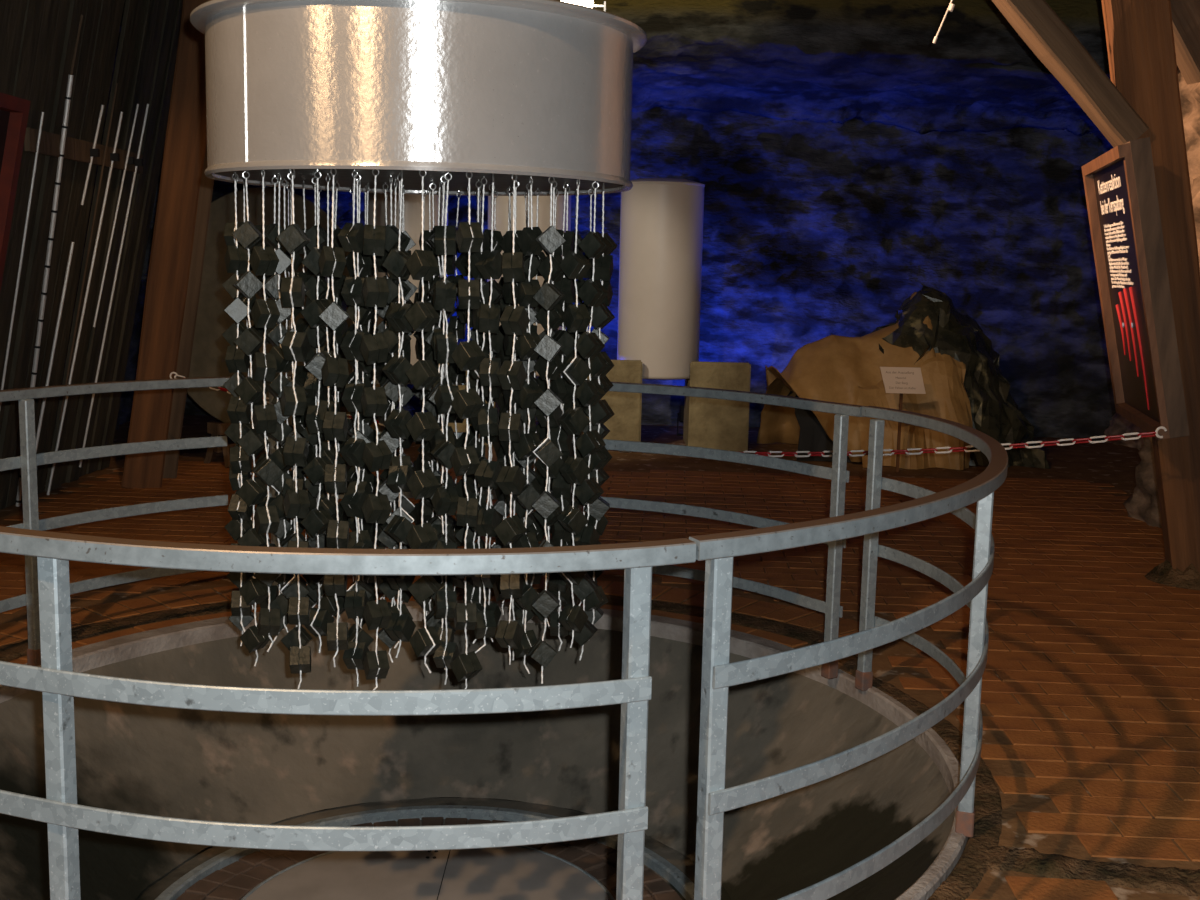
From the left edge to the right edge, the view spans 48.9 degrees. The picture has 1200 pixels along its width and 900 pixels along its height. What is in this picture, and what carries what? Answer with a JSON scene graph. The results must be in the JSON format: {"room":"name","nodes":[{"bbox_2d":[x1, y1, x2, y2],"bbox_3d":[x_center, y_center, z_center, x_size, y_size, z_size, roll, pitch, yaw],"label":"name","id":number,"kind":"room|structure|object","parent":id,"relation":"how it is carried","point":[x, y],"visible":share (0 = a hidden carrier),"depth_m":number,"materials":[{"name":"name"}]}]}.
{"room":"museum exhibition hall","nodes":[
{"label":"museum exhibition hall","id":0,"kind":"room"},
{"bbox_2d":[0,0,182,509],"bbox_3d":[-3.114,-1.542,7.250,0.895,3.896,3.770,1,8,0],"label":"wall","id":1,"kind":"structure","parent":0,"point":[38,37],"depth_m":7.93,"materials":[{"name":"brown wood"}]},
{"bbox_2d":[0,92,30,290],"bbox_3d":[-3.057,-0.604,5.963,0.720,2.000,0.760,1,8,0],"label":"frame","id":2,"kind":"object","parent":1,"relation":"attached to","point":[14,111],"visible":1,"depth_m":6.18,"materials":[{"name":"red"}]},
{"bbox_2d":[24,128,143,172],"bbox_3d":[-2.970,-1.742,7.742,0.075,0.120,1.700,1,8,0],"label":"rack","id":3,"kind":"object","parent":1,"relation":"attached to","point":[78,150],"visible":0.97,"depth_m":7.57,"materials":[{"name":"brown"}]},
{"bbox_2d":[59,83,117,419],"bbox_3d":[-3.096,-1.183,7.984,0.418,2.027,0.013,1,8,-2],"label":"metal rod","id":4,"kind":"object","parent":3,"relation":"attached to","point":[116,86],"visible":1,"depth_m":7.97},
{"bbox_2d":[79,104,148,466],"bbox_3d":[-3.142,-1.048,8.526,0.496,2.339,0.016,-1,8,-13],"label":"metal rod","id":5,"kind":"object","parent":3,"relation":"attached to","point":[147,106],"visible":1,"depth_m":8.52,"materials":[{"name":"silver metal"}]},
{"bbox_2d":[93,104,138,326],"bbox_3d":[-3.042,-1.470,8.294,0.312,1.394,0.013,-2,9,-21],"label":"metal rod","id":6,"kind":"object","parent":3,"relation":"attached to","point":[137,106],"visible":1,"depth_m":8.29,"materials":[{"name":"silver metal"}]},
{"bbox_2d":[50,49,151,450],"bbox_3d":[-4.198,-1.779,5.519,0.388,5.000,14.600,1,8,0],"label":"wall","id":7,"kind":"structure","parent":0,"point":[124,413],"depth_m":11.92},
{"bbox_2d":[135,798,730,899],"bbox_3d":[-0.543,1.519,4.255,2.040,0.022,2.040,1,8,0],"label":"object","id":8,"kind":"structure","parent":0,"point":[235,880],"depth_m":4.69,"materials":[{"name":"metal"}]},
{"bbox_2d":[155,805,694,899],"bbox_3d":[-0.544,1.524,4.195,1.840,0.052,1.840,1,8,0],"label":"rim","id":9,"kind":"object","parent":8,"relation":"on","point":[673,875],"visible":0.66,"depth_m":4.92,"materials":[{"name":"metal"}]},
{"bbox_2d":[241,845,614,899],"bbox_3d":[-0.553,1.513,4.178,1.258,0.054,1.258,1,8,0],"label":"round cover","id":10,"kind":"object","parent":8,"relation":"on","point":[522,872],"visible":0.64,"depth_m":4.47,"materials":[{"name":"metal"}]},
{"bbox_2d":[0,621,954,899],"bbox_3d":[-0.537,1.243,4.216,3.203,0.560,3.203,5,9,26],"label":"wall","id":11,"kind":"structure","parent":0,"point":[205,765],"depth_m":5.06,"materials":[{"name":"concrete"}]},
{"bbox_2d":[0,601,967,899],"bbox_3d":[-0.566,1.004,4.217,3.352,0.211,3.352,1,8,0],"label":"trim","id":12,"kind":"structure","parent":11,"relation":"attached to","point":[91,656],"depth_m":5.08,"materials":[{"name":"metal"}]},
{"bbox_2d":[246,375,863,678],"bbox_3d":[-0.208,0.242,5.352,2.539,1.016,0.561,3,8,15],"label":"railing section","id":13,"kind":"object","parent":12,"relation":"on","point":[838,475],"visible":0.4,"depth_m":5.15,"materials":[{"name":"metal"}]},
{"bbox_2d":[689,406,1007,899],"bbox_3d":[0.782,0.521,3.522,0.522,1.019,2.534,4,8,18],"label":"railing section","id":14,"kind":"object","parent":12,"relation":"on","point":[719,550],"visible":1,"depth_m":2.73,"materials":[{"name":"metal"}]},
{"bbox_2d":[0,415,1199,899],"bbox_3d":[0.183,0.767,5.965,9.600,0.226,14.800,1,8,0],"label":"floor","id":15,"kind":"structure","parent":0,"point":[1087,784],"depth_m":5.82,"materials":[{"name":"wood"}]},
{"bbox_2d":[0,112,43,409],"bbox_3d":[-3.182,-0.698,7.146,0.466,2.213,0.014,3,8,9],"label":"metal rod","id":16,"kind":"object","parent":15,"relation":"on","point":[42,113],"visible":1,"depth_m":7.08,"materials":[{"name":"silver metal"}]},
{"bbox_2d":[15,15,82,506],"bbox_3d":[-3.129,-1.014,7.452,0.613,2.766,0.061,5,9,22],"label":"staff","id":17,"kind":"object","parent":15,"relation":"on","point":[68,98],"visible":0.81,"depth_m":7.38,"materials":[{"name":"silver metal"}]},
{"bbox_2d":[36,242,74,452],"bbox_3d":[-3.253,-0.454,7.796,0.333,1.544,0.019,0,8,-11],"label":"metal rod","id":18,"kind":"object","parent":15,"relation":"on","point":[72,243],"visible":0.65,"depth_m":7.77,"materials":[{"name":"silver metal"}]},
{"bbox_2d":[47,112,122,494],"bbox_3d":[-3.166,-0.888,8.107,0.511,2.348,0.016,-1,8,-19],"label":"metal rod","id":19,"kind":"object","parent":15,"relation":"on","point":[121,113],"visible":1,"depth_m":8.10,"materials":[{"name":"silver metal"}]},
{"bbox_2d":[0,376,230,665],"bbox_3d":[-1.960,0.363,4.229,0.577,1.015,2.543,3,8,9],"label":"railing section","id":20,"kind":"object","parent":15,"relation":"on","point":[29,460],"visible":0.84,"depth_m":4.92,"materials":[{"name":"metal"}]},
{"bbox_2d":[121,0,209,488],"bbox_3d":[-2.608,-1.960,8.316,0.958,4.496,0.266,1,8,0],"label":"timber post","id":21,"kind":"object","parent":15,"relation":"on","point":[186,137],"visible":0.84,"depth_m":8.32,"materials":[{"name":"wood"}]},
{"bbox_2d":[163,142,213,478],"bbox_3d":[-2.586,-2.016,8.693,0.835,4.477,0.195,1,8,0],"label":"timber post","id":22,"kind":"object","parent":15,"relation":"on","point":[206,188],"visible":0.34,"depth_m":8.78,"materials":[{"name":"wood"}]},
{"bbox_2d":[204,421,269,467],"bbox_3d":[-2.469,-0.078,9.843,0.322,0.319,0.939,8,11,41],"label":"plate stand","id":23,"kind":"object","parent":15,"relation":"on","point":[215,428],"visible":0.39,"depth_m":9.47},
{"bbox_2d":[187,187,354,424],"bbox_3d":[-2.426,-1.022,9.690,0.084,1.780,1.780,8,11,41],"label":"round plate","id":24,"kind":"object","parent":23,"relation":"on","point":[209,350],"visible":0.27,"depth_m":9.40,"materials":[{"name":"metal"}]},
{"bbox_2d":[0,526,695,899],"bbox_3d":[-0.914,0.627,2.514,2.134,1.016,0.398,3,8,15],"label":"railing section","id":25,"kind":"object","parent":15,"relation":"on","point":[56,679],"visible":1,"depth_m":2.28,"materials":[{"name":"metal"}]},
{"bbox_2d":[340,369,384,431],"bbox_3d":[-2.040,-0.462,11.100,0.500,0.730,0.700,1,8,0],"label":"stone block","id":26,"kind":"object","parent":15,"relation":"on","point":[342,409],"visible":0.02,"depth_m":10.78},
{"bbox_2d":[364,193,447,364],"bbox_3d":[-1.623,-1.484,11.056,0.698,1.645,0.698,1,8,0],"label":"storage tank","id":27,"kind":"object","parent":26,"relation":"on","point":[412,202],"visible":0.02,"depth_m":10.70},
{"bbox_2d":[445,363,498,446],"bbox_3d":[-1.131,-0.442,11.100,0.550,0.730,0.700,1,8,0],"label":"stone block","id":28,"kind":"object","parent":15,"relation":"on","point":[461,427],"visible":0.03,"depth_m":10.78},
{"bbox_2d":[487,195,570,376],"bbox_3d":[-0.598,-1.462,11.056,0.698,1.645,0.698,1,8,0],"label":"storage tank","id":29,"kind":"object","parent":28,"relation":"on","point":[502,204],"visible":0.02,"depth_m":10.70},
{"bbox_2d":[583,360,642,441],"bbox_3d":[0.089,-0.415,11.100,0.500,0.730,0.700,1,8,0],"label":"stone block","id":30,"kind":"object","parent":15,"relation":"on","point":[625,425],"visible":0.48,"depth_m":10.75,"materials":[{"name":"stone"}]},
{"bbox_2d":[617,178,704,379],"bbox_3d":[0.504,-1.438,11.056,0.698,1.645,0.698,1,8,0],"label":"cylinder","id":31,"kind":"object","parent":30,"relation":"on","point":[660,257],"visible":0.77,"depth_m":10.77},
{"bbox_2d":[683,361,750,451],"bbox_3d":[0.974,-0.396,11.100,0.490,0.730,0.700,1,8,0],"label":"stone block","id":32,"kind":"object","parent":15,"relation":"on","point":[720,424],"visible":0.91,"depth_m":10.76,"materials":[{"name":"stone"}]},
{"bbox_2d":[754,286,1040,469],"bbox_3d":[2.444,-0.636,10.696,2.218,1.382,1.453,1,8,0],"label":"rock","id":33,"kind":"object","parent":15,"relation":"on","point":[966,381],"visible":0.83,"depth_m":10.39,"materials":[{"name":"stone"}]},
{"bbox_2d":[880,367,925,471],"bbox_3d":[2.240,-0.222,9.849,0.340,0.790,0.082,1,8,0],"label":"sign","id":34,"kind":"object","parent":15,"relation":"on","point":[908,380],"visible":1,"depth_m":9.79,"materials":[{"name":"beige"}]},
{"bbox_2d":[1101,0,1199,571],"bbox_3d":[2.596,-1.660,6.262,1.193,4.707,0.151,1,8,0],"label":"timber post","id":35,"kind":"object","parent":15,"relation":"on","point":[1140,41],"visible":0.57,"depth_m":6.27,"materials":[{"name":"wood"}]},
{"bbox_2d":[993,0,1148,146],"bbox_3d":[1.828,-2.191,6.078,1.487,1.534,0.183,1,8,-2],"label":"brace","id":36,"kind":"object","parent":35,"relation":"attached to","point":[1036,22],"visible":0.96,"depth_m":6.09,"materials":[{"name":"wood"}]},
{"bbox_2d":[1082,137,1188,439],"bbox_3d":[2.630,-0.795,6.535,0.410,1.353,1.295,3,8,12],"label":"information board","id":37,"kind":"object","parent":35,"relation":"attached to","point":[1120,188],"visible":1,"depth_m":6.22,"materials":[{"name":"black"}]},
{"bbox_2d":[1155,426,1166,437],"bbox_3d":[2.551,-0.081,6.004,0.054,0.056,0.012,1,8,0],"label":"hook","id":38,"kind":"object","parent":37,"relation":"attached to","point":[1160,427],"visible":1,"depth_m":6.00,"materials":[{"name":"white plastic"}]},
{"bbox_2d":[174,375,1155,456],"bbox_3d":[-0.082,-0.154,7.204,5.753,0.309,0.032,5,9,24],"label":"chain","id":39,"kind":"object","parent":38,"relation":"hanging from","point":[1144,434],"visible":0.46,"depth_m":6.42,"materials":[{"name":"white plastic"}]},
{"bbox_2d":[1145,559,1199,589],"bbox_3d":[2.998,0.593,6.578,0.528,0.119,0.440,1,8,0],"label":"rock","id":40,"kind":"object","parent":15,"relation":"on","point":[1163,573],"visible":0.84,"depth_m":6.47,"materials":[{"name":"stone"}]},
{"bbox_2d":[116,0,1117,441],"bbox_3d":[0.257,-2.604,11.002,9.600,5.299,2.933,1,8,0],"label":"wall","id":41,"kind":"structure","parent":0,"point":[848,160],"depth_m":11.96,"materials":[{"name":"stone"}]},
{"bbox_2d":[1108,68,1199,527],"bbox_3d":[3.713,-1.597,5.461,1.341,5.000,14.478,2,8,7],"label":"wall","id":42,"kind":"structure","parent":0,"point":[1146,507],"depth_m":8.00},
{"bbox_2d":[1171,0,1199,84],"bbox_3d":[2.839,-2.452,6.740,0.845,1.117,0.196,1,8,-5],"label":"brace","id":43,"kind":"object","parent":42,"relation":"attached to","point":[1185,13],"visible":0.58,"depth_m":6.71,"materials":[{"name":"wood"}]},
{"bbox_3d":[0.288,-4.009,4.181,9.600,0.841,12.600,1,8,0],"label":"ceiling","id":44,"kind":"structure","parent":0,"visible":0},
{"bbox_2d":[190,0,646,195],"bbox_3d":[-0.480,-2.258,3.622,1.276,3.004,1.276,1,8,0],"label":"drum","id":45,"kind":"object","parent":44,"relation":"hanging from","point":[541,90],"visible":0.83,"depth_m":3.28,"materials":[{"name":"metal"}]},
{"bbox_2d":[222,174,255,645],"bbox_3d":[-1.054,-0.106,3.851,0.093,1.397,0.082,1,8,0],"label":"string","id":46,"kind":"object","parent":45,"relation":"hanging from","point":[233,431],"visible":0.38,"depth_m":3.83,"materials":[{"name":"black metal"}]},
{"bbox_2d":[224,172,254,631],"bbox_3d":[-1.020,-0.127,3.735,0.077,1.323,0.093,-1,8,-16],"label":"string","id":47,"kind":"object","parent":45,"relation":"hanging from","point":[236,257],"visible":0.78,"depth_m":3.72,"materials":[{"name":"black stone"}]},
{"bbox_2d":[232,170,272,665],"bbox_3d":[-0.960,-0.076,3.638,0.098,1.394,0.090,4,9,20],"label":"string","id":48,"kind":"object","parent":45,"relation":"hanging from","point":[253,491],"visible":0.93,"depth_m":3.62,"materials":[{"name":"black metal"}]},
{"bbox_2d":[252,181,278,608],"bbox_3d":[-1.032,-0.141,4.088,0.080,1.394,0.095,4,9,21],"label":"string","id":49,"kind":"object","parent":45,"relation":"hanging from","point":[274,590],"visible":0.18,"depth_m":4.10,"materials":[{"name":"black stone"}]},
{"bbox_2d":[249,169,283,651],"bbox_3d":[-0.898,-0.097,3.546,0.089,1.323,0.089,-4,10,-32],"label":"string","id":50,"kind":"object","parent":45,"relation":"hanging from","point":[265,314],"visible":0.91,"depth_m":3.53,"materials":[{"name":"black stone"}]},
{"bbox_2d":[262,175,292,642],"bbox_3d":[-0.946,-0.105,3.860,0.087,1.398,0.068,-4,9,-31],"label":"string","id":51,"kind":"object","parent":45,"relation":"hanging from","point":[271,232],"visible":0.53,"depth_m":3.82,"materials":[{"name":"black stone"}]},
{"bbox_2d":[268,173,294,632],"bbox_3d":[-0.903,-0.126,3.745,0.095,1.323,0.084,1,8,0],"label":"string","id":52,"kind":"object","parent":45,"relation":"hanging from","point":[281,602],"visible":0.61,"depth_m":3.72,"materials":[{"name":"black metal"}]},
{"bbox_2d":[271,178,306,586],"bbox_3d":[-0.940,-0.159,3.980,0.066,1.325,0.089,7,10,35],"label":"string","id":53,"kind":"object","parent":45,"relation":"hanging from","point":[297,256],"visible":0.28,"depth_m":3.94,"materials":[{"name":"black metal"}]},
{"bbox_2d":[277,169,310,688],"bbox_3d":[-0.801,-0.044,3.467,0.085,1.402,0.094,1,8,0],"label":"string","id":54,"kind":"object","parent":45,"relation":"hanging from","point":[294,346],"visible":0.93,"depth_m":3.45,"materials":[{"name":"black stone"}]},
{"bbox_2d":[276,171,312,650],"bbox_3d":[-0.843,-0.072,3.643,0.090,1.399,0.084,-1,8,-12],"label":"string","id":55,"kind":"object","parent":45,"relation":"hanging from","point":[290,588],"visible":0.38,"depth_m":3.68,"materials":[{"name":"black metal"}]},
{"bbox_2d":[291,181,321,607],"bbox_3d":[-0.915,-0.134,4.100,0.090,1.406,0.090,4,9,21],"label":"string","id":56,"kind":"object","parent":45,"relation":"hanging from","point":[301,325],"visible":0.34,"depth_m":4.07,"materials":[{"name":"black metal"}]},
{"bbox_2d":[305,179,327,601],"bbox_3d":[-0.844,-0.151,3.942,0.088,1.325,0.095,1,8,0],"label":"string","id":57,"kind":"object","parent":45,"relation":"hanging from","point":[313,594],"visible":0.09,"depth_m":3.95,"materials":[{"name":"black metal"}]},
{"bbox_2d":[301,177,332,645],"bbox_3d":[-0.821,-0.097,3.828,0.088,1.400,0.082,3,8,12],"label":"string","id":58,"kind":"object","parent":45,"relation":"hanging from","point":[311,383],"visible":0.46,"depth_m":3.79,"materials":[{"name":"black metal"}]},
{"bbox_2d":[301,170,334,652],"bbox_3d":[-0.758,-0.097,3.562,0.091,1.323,0.092,4,8,16],"label":"string","id":59,"kind":"object","parent":45,"relation":"hanging from","point":[316,521],"visible":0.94,"depth_m":3.56,"materials":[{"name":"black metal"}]},
{"bbox_2d":[315,174,344,615],"bbox_3d":[-0.765,-0.121,3.715,0.087,1.317,0.091,6,9,30],"label":"string","id":60,"kind":"object","parent":45,"relation":"hanging from","point":[328,603],"visible":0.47,"depth_m":3.72,"materials":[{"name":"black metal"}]},
{"bbox_2d":[319,169,349,666],"bbox_3d":[-0.687,-0.075,3.424,0.079,1.325,0.088,0,8,-11],"label":"string","id":61,"kind":"object","parent":45,"relation":"hanging from","point":[332,261],"visible":0.91,"depth_m":3.42,"materials":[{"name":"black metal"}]},
{"bbox_2d":[325,181,349,622],"bbox_3d":[-0.807,-0.126,4.065,0.080,1.407,0.095,3,8,10],"label":"string","id":62,"kind":"object","parent":45,"relation":"hanging from","point":[338,283],"visible":0.27,"depth_m":4.00,"materials":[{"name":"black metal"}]},
{"bbox_2d":[337,169,369,686],"bbox_3d":[-0.651,-0.048,3.522,0.075,1.404,0.089,4,9,21],"label":"string","id":63,"kind":"object","parent":45,"relation":"hanging from","point":[351,236],"visible":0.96,"depth_m":3.50,"materials":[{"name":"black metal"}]},
{"bbox_2d":[342,179,373,627],"bbox_3d":[-0.721,-0.112,3.945,0.082,1.399,0.093,7,10,36],"label":"string","id":64,"kind":"object","parent":45,"relation":"hanging from","point":[351,474],"visible":0.18,"depth_m":3.94,"materials":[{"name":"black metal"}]},
{"bbox_2d":[343,172,373,646],"bbox_3d":[-0.671,-0.071,3.647,0.092,1.393,0.091,1,8,0],"label":"string","id":65,"kind":"object","parent":45,"relation":"hanging from","point":[363,536],"visible":0.41,"depth_m":3.68,"materials":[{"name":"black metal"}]},
{"bbox_2d":[346,177,376,625],"bbox_3d":[-0.690,-0.135,3.825,0.098,1.318,0.084,7,10,36],"label":"string","id":66,"kind":"object","parent":45,"relation":"hanging from","point":[365,262],"visible":0.38,"depth_m":3.77,"materials":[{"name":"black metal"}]},
{"bbox_2d":[360,169,391,689],"bbox_3d":[-0.581,-0.036,3.407,0.072,1.392,0.092,-3,9,-26],"label":"string","id":67,"kind":"object","parent":45,"relation":"hanging from","point":[376,508],"visible":0.94,"depth_m":3.38,"materials":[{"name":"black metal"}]},
{"bbox_2d":[372,182,397,598],"bbox_3d":[-0.656,-0.163,4.066,0.083,1.328,0.093,-2,9,-21],"label":"string","id":68,"kind":"object","parent":45,"relation":"hanging from","point":[381,311],"visible":0.3,"depth_m":4.03,"materials":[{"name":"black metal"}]},
{"bbox_2d":[377,175,407,662],"bbox_3d":[-0.589,-0.077,3.744,0.093,1.405,0.080,1,8,0],"label":"string","id":69,"kind":"object","parent":45,"relation":"hanging from","point":[392,234],"visible":0.58,"depth_m":3.71,"materials":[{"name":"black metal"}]},
{"bbox_2d":[379,179,410,606],"bbox_3d":[-0.610,-0.105,3.909,0.079,1.397,0.090,7,10,35],"label":"string","id":70,"kind":"object","parent":45,"relation":"hanging from","point":[384,475],"visible":0.2,"depth_m":3.88,"materials":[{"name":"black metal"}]},
{"bbox_2d":[383,173,413,647],"bbox_3d":[-0.549,-0.098,3.617,0.092,1.326,0.094,-4,10,-35],"label":"string","id":71,"kind":"object","parent":45,"relation":"hanging from","point":[395,460],"visible":0.32,"depth_m":3.62,"materials":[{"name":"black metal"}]},
{"bbox_2d":[382,170,415,657],"bbox_3d":[-0.530,-0.086,3.505,0.084,1.319,0.093,5,9,24],"label":"string","id":72,"kind":"object","parent":45,"relation":"hanging from","point":[401,627],"visible":0.91,"depth_m":3.49,"materials":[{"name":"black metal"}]},
{"bbox_2d":[392,185,417,602],"bbox_3d":[-0.631,-0.147,4.219,0.092,1.400,0.080,-1,8,-19],"label":"string","id":73,"kind":"object","parent":45,"relation":"hanging from","point":[407,505],"visible":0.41,"depth_m":4.23,"materials":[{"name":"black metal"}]},
{"bbox_2d":[405,170,441,672],"bbox_3d":[-0.452,-0.065,3.403,0.090,1.327,0.080,7,10,37],"label":"string","id":74,"kind":"object","parent":45,"relation":"hanging from","point":[421,316],"visible":0.94,"depth_m":3.39,"materials":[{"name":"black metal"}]},
{"bbox_2d":[413,184,438,615],"bbox_3d":[-0.536,-0.133,4.115,0.087,1.396,0.096,-3,9,-27],"label":"string","id":75,"kind":"object","parent":45,"relation":"hanging from","point":[427,515],"visible":0.22,"depth_m":4.09,"materials":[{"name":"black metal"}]},
{"bbox_2d":[416,182,448,610],"bbox_3d":[-0.505,-0.154,3.991,0.094,1.318,0.080,-3,9,-27],"label":"string","id":76,"kind":"object","parent":45,"relation":"hanging from","point":[429,406],"visible":0.37,"depth_m":3.96,"materials":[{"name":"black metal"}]},
{"bbox_2d":[422,179,450,626],"bbox_3d":[-0.474,-0.094,3.870,0.091,1.401,0.070,0,8,-10],"label":"string","id":77,"kind":"object","parent":45,"relation":"hanging from","point":[431,620],"visible":0.25,"depth_m":3.87,"materials":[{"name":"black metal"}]},
{"bbox_2d":[427,174,457,669],"bbox_3d":[-0.434,-0.066,3.634,0.093,1.390,0.088,1,8,0],"label":"string","id":78,"kind":"object","parent":45,"relation":"hanging from","point":[440,435],"visible":0.43,"depth_m":3.63,"materials":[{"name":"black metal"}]},
{"bbox_2d":[429,177,456,632],"bbox_3d":[-0.446,-0.077,3.746,0.082,1.400,0.097,1,8,0],"label":"string","id":79,"kind":"object","parent":45,"relation":"hanging from","point":[437,528],"visible":0.2,"depth_m":3.76,"materials":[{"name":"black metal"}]},
{"bbox_2d":[430,171,459,684],"bbox_3d":[-0.409,-0.045,3.528,0.091,1.400,0.092,1,8,0],"label":"string","id":80,"kind":"object","parent":45,"relation":"hanging from","point":[444,500],"visible":0.94,"depth_m":3.51,"materials":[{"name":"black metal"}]},
{"bbox_2d":[447,190,465,590],"bbox_3d":[-0.484,-0.177,4.446,0.074,1.398,0.091,0,8,-9],"label":"string","id":81,"kind":"object","parent":45,"relation":"hanging from","point":[458,376],"visible":0.39,"depth_m":4.40,"materials":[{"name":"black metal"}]},
{"bbox_2d":[450,172,484,688],"bbox_3d":[-0.342,-0.031,3.429,0.080,1.399,0.091,-3,9,-28],"label":"string","id":82,"kind":"object","parent":45,"relation":"hanging from","point":[467,355],"visible":0.91,"depth_m":3.41,"materials":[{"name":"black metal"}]},
{"bbox_2d":[454,186,481,588],"bbox_3d":[-0.404,-0.164,4.075,0.094,1.317,0.088,8,10,39],"label":"string","id":83,"kind":"object","parent":45,"relation":"hanging from","point":[460,263],"visible":0.23,"depth_m":4.09,"materials":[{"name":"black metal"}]},
{"bbox_2d":[462,179,488,604],"bbox_3d":[-0.358,-0.128,3.835,0.083,1.319,0.092,1,8,0],"label":"string","id":84,"kind":"object","parent":45,"relation":"hanging from","point":[472,593],"visible":0.34,"depth_m":3.86,"materials":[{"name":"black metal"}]},
{"bbox_2d":[466,176,495,643],"bbox_3d":[-0.328,-0.103,3.690,0.094,1.328,0.091,7,10,37],"label":"string","id":85,"kind":"object","parent":45,"relation":"hanging from","point":[474,271],"visible":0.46,"depth_m":3.65,"materials":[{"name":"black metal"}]},
{"bbox_2d":[472,174,502,652],"bbox_3d":[-0.299,-0.086,3.571,0.088,1.326,0.094,1,8,0],"label":"string","id":86,"kind":"object","parent":45,"relation":"hanging from","point":[489,264],"visible":0.92,"depth_m":3.56,"materials":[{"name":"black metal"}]},
{"bbox_2d":[476,182,504,641],"bbox_3d":[-0.329,-0.104,3.966,0.091,1.402,0.091,6,9,31],"label":"string","id":87,"kind":"object","parent":45,"relation":"hanging from","point":[497,344],"visible":0.27,"depth_m":3.92,"materials":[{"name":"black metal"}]},
{"bbox_2d":[491,189,515,614],"bbox_3d":[-0.307,-0.148,4.281,0.090,1.402,0.091,1,8,0],"label":"string","id":88,"kind":"object","parent":45,"relation":"hanging from","point":[499,506],"visible":0.2,"depth_m":4.30,"materials":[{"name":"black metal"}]},
{"bbox_2d":[493,186,518,602],"bbox_3d":[-0.288,-0.165,4.118,0.070,1.322,0.086,-3,9,-28],"label":"string","id":89,"kind":"object","parent":45,"relation":"hanging from","point":[500,401],"visible":0.29,"depth_m":4.11,"materials":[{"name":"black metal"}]},
{"bbox_2d":[494,174,529,664],"bbox_3d":[-0.232,-0.073,3.482,0.084,1.325,0.094,4,9,22],"label":"string","id":90,"kind":"object","parent":45,"relation":"hanging from","point":[514,320],"visible":0.93,"depth_m":3.47,"materials":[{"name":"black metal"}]},
{"bbox_2d":[499,181,524,659],"bbox_3d":[-0.243,-0.075,3.789,0.079,1.407,0.089,-4,9,-32],"label":"string","id":91,"kind":"object","parent":45,"relation":"hanging from","point":[506,244],"visible":0.26,"depth_m":3.73,"materials":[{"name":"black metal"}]},
{"bbox_2d":[509,182,539,622],"bbox_3d":[-0.220,-0.131,3.894,0.094,1.325,0.083,1,8,0],"label":"string","id":92,"kind":"object","parent":45,"relation":"hanging from","point":[520,510],"visible":0.31,"depth_m":3.86,"materials":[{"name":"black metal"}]},
{"bbox_2d":[511,185,538,626],"bbox_3d":[-0.227,-0.109,4.024,0.092,1.403,0.086,1,8,0],"label":"string","id":93,"kind":"object","parent":45,"relation":"hanging from","point":[531,519],"visible":0.23,"depth_m":4.03,"materials":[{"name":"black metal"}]},
{"bbox_2d":[512,176,542,673],"bbox_3d":[-0.200,-0.059,3.652,0.087,1.399,0.086,-5,10,-36],"label":"string","id":94,"kind":"object","parent":45,"relation":"hanging from","point":[530,392],"visible":0.87,"depth_m":3.63,"materials":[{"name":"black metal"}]},
{"bbox_2d":[525,188,545,585],"bbox_3d":[-0.204,-0.173,4.193,0.088,1.324,0.094,-4,10,-34],"label":"string","id":95,"kind":"object","parent":45,"relation":"hanging from","point":[533,578],"visible":0.29,"depth_m":4.22,"materials":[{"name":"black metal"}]},
{"bbox_2d":[528,177,565,683],"bbox_3d":[-0.143,-0.046,3.563,0.093,1.398,0.079,0,8,-12],"label":"string","id":96,"kind":"object","parent":45,"relation":"hanging from","point":[548,295],"visible":0.94,"depth_m":3.55,"materials":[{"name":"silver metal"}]},
{"bbox_2d":[535,188,560,628],"bbox_3d":[-0.157,-0.122,4.103,0.089,1.397,0.092,-4,9,-31],"label":"string","id":97,"kind":"object","parent":45,"relation":"hanging from","point":[542,431],"visible":0.09,"depth_m":4.09,"materials":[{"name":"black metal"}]},
{"bbox_2d":[532,179,564,626],"bbox_3d":[-0.145,-0.113,3.751,0.089,1.317,0.088,7,10,35],"label":"string","id":98,"kind":"object","parent":45,"relation":"hanging from","point":[556,314],"visible":0.44,"depth_m":3.72,"materials":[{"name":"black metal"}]},
{"bbox_2d":[548,182,574,650],"bbox_3d":[-0.113,-0.087,3.868,0.091,1.399,0.092,1,8,0],"label":"string","id":99,"kind":"object","parent":45,"relation":"hanging from","point":[561,488],"visible":0.58,"depth_m":3.85,"materials":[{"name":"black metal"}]},
{"bbox_2d":[548,184,578,610],"bbox_3d":[-0.107,-0.141,3.984,0.089,1.324,0.095,7,10,36],"label":"string","id":100,"kind":"object","parent":45,"relation":"hanging from","point":[564,597],"visible":0.21,"depth_m":3.99,"materials":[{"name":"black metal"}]},
{"bbox_2d":[557,179,591,647],"bbox_3d":[-0.068,-0.095,3.650,0.087,1.322,0.092,9,11,44],"label":"string","id":101,"kind":"object","parent":45,"relation":"hanging from","point":[576,317],"visible":0.92,"depth_m":3.63,"materials":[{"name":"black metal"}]},
{"bbox_2d":[568,181,609,660],"bbox_3d":[-0.033,-0.074,3.768,0.095,1.393,0.082,6,9,30],"label":"string","id":102,"kind":"object","parent":45,"relation":"hanging from","point":[592,293],"visible":0.9,"depth_m":3.74,"materials":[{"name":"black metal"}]},
{"bbox_2d":[582,183,614,623],"bbox_3d":[-0.005,-0.124,3.867,0.092,1.321,0.088,5,9,25],"label":"string","id":103,"kind":"object","parent":45,"relation":"hanging from","point":[601,364],"visible":0.66,"depth_m":3.85,"materials":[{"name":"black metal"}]},
{"bbox_2d":[582,192,617,639],"bbox_3d":[-0.011,-0.102,4.002,0.094,1.404,0.090,6,9,29],"label":"string","id":104,"kind":"object","parent":45,"relation":"hanging from","point":[605,383],"visible":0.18,"depth_m":3.99,"materials":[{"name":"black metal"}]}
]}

